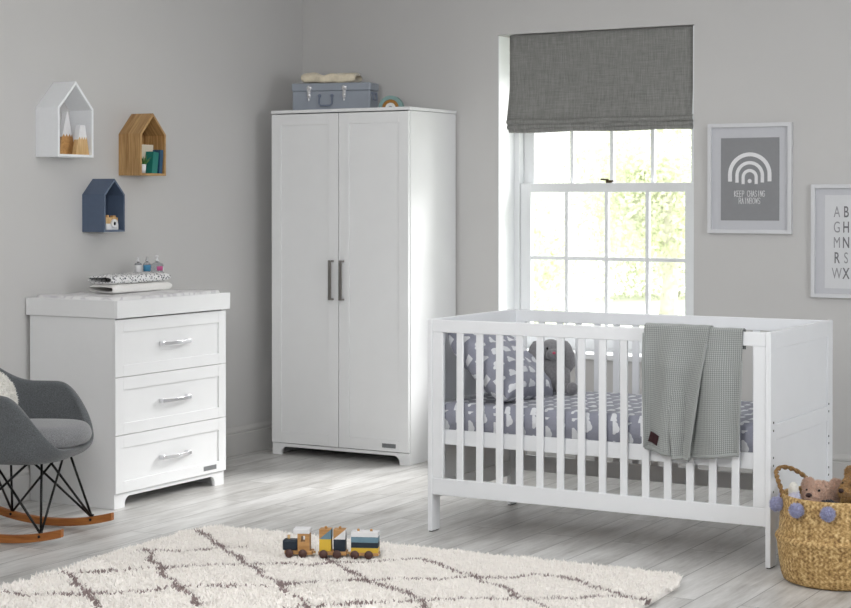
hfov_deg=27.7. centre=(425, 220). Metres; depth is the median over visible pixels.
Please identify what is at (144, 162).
potted succulent
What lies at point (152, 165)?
book
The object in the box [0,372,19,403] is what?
fluffy cushion
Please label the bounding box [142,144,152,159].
book
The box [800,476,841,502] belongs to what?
teddy bear
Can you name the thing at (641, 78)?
blind
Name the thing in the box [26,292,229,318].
tray
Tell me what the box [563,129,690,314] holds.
tree
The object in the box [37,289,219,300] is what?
mat
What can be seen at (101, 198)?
shelf
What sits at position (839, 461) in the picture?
baseboard
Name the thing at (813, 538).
basket
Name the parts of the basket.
handle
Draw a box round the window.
[514,100,692,352]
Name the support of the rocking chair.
on the floor
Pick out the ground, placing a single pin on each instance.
(624, 305)
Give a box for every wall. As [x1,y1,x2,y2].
[0,0,302,470]
[302,0,850,454]
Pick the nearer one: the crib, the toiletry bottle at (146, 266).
the crib
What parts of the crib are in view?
leg, panel, leg, rail, rail, rail, rail, rail, leg, panel, leg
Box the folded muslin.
[88,272,170,283]
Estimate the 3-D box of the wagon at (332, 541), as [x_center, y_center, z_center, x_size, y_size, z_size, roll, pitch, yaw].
[-0.362,1.278,6.854,0.122,0.123,0.082,0,1,6]
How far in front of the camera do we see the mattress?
7.35 m
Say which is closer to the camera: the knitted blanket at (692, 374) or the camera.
the knitted blanket at (692, 374)
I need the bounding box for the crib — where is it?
[428,309,832,568]
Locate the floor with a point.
(721, 565)
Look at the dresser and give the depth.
8.28 m
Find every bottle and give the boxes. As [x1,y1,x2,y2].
[135,257,141,272]
[143,257,150,271]
[151,255,163,272]
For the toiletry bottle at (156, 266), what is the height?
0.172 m
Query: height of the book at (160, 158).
0.126 m
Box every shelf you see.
[36,81,93,157]
[82,179,124,231]
[119,113,165,175]
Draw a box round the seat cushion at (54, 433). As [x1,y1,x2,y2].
[30,418,91,448]
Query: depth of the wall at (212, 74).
9.24 m
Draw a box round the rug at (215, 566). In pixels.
[0,524,682,607]
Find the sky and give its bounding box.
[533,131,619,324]
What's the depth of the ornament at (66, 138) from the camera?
8.49 m
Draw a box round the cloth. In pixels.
[788,482,800,498]
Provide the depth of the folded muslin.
8.57 m
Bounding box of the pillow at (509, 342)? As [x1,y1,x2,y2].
[448,333,552,402]
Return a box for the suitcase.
[292,82,378,109]
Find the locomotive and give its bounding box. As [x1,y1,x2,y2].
[283,526,315,557]
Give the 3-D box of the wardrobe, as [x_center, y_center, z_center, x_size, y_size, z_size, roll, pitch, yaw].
[-0.362,0.358,9.858,0.924,1.966,0.562,0,1,30]
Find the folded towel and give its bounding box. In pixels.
[89,281,171,293]
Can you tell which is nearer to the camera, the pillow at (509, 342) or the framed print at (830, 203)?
the pillow at (509, 342)
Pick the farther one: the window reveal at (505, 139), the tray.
the window reveal at (505, 139)
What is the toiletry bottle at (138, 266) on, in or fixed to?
on the folded muslin
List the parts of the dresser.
drawer, drawer, drawer, handle, handle, handle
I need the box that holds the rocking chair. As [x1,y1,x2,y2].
[0,368,113,542]
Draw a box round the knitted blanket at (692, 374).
[641,323,745,461]
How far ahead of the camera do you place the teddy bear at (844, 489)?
6.56 m
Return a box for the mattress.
[445,392,752,451]
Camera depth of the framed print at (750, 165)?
8.99 m
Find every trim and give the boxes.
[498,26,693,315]
[527,347,641,361]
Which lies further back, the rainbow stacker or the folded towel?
the rainbow stacker
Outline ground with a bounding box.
[546,252,684,327]
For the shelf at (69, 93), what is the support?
attached to the wall at (212, 74)
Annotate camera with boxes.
[106,215,117,229]
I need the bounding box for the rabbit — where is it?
[528,339,577,394]
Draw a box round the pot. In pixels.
[142,164,145,172]
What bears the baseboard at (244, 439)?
attached to the wall at (212, 74)
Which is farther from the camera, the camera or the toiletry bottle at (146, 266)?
the toiletry bottle at (146, 266)
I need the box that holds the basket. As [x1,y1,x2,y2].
[769,465,850,590]
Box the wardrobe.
[271,106,456,465]
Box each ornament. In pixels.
[60,112,73,153]
[72,125,88,154]
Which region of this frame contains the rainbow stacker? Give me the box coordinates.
[378,96,403,106]
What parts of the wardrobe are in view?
door, handle, handle, panel, door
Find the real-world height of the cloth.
0.198 m
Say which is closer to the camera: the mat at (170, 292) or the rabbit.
the rabbit
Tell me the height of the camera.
0.074 m
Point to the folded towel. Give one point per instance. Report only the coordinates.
(158, 285)
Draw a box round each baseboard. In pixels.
[0,420,272,505]
[527,451,850,479]
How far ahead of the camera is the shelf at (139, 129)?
8.93 m
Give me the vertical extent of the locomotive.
0.114 m
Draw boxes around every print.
[707,122,792,233]
[811,184,850,297]
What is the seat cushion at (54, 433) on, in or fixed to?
on the rocking chair
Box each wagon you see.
[318,526,349,558]
[349,528,379,559]
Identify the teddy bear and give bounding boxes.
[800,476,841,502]
[836,465,850,502]
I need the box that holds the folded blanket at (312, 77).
[301,72,361,82]
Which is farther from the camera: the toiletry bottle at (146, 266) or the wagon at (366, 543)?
the toiletry bottle at (146, 266)
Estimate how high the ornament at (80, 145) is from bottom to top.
0.146 m
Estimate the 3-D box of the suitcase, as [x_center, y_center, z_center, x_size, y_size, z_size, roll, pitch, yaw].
[-0.516,-0.705,9.895,0.490,0.158,0.175,0,1,16]
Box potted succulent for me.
[142,156,149,172]
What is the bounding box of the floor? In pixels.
[0,445,850,607]
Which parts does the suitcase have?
carry handle, lid, handle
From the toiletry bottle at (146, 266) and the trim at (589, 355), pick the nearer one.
the toiletry bottle at (146, 266)
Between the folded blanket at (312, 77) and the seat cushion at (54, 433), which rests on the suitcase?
the folded blanket at (312, 77)
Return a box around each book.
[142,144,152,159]
[145,151,158,172]
[153,150,162,172]
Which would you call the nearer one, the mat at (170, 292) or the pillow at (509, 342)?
the pillow at (509, 342)
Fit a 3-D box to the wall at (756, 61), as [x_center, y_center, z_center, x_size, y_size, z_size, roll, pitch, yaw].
[2.538,-0.021,8.649,7.448,2.750,0.220,0,1,30]
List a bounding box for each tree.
[535,129,690,300]
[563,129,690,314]
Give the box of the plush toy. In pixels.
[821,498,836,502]
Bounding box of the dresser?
[26,292,229,509]
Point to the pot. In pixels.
(143, 165)
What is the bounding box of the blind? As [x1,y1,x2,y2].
[506,26,692,132]

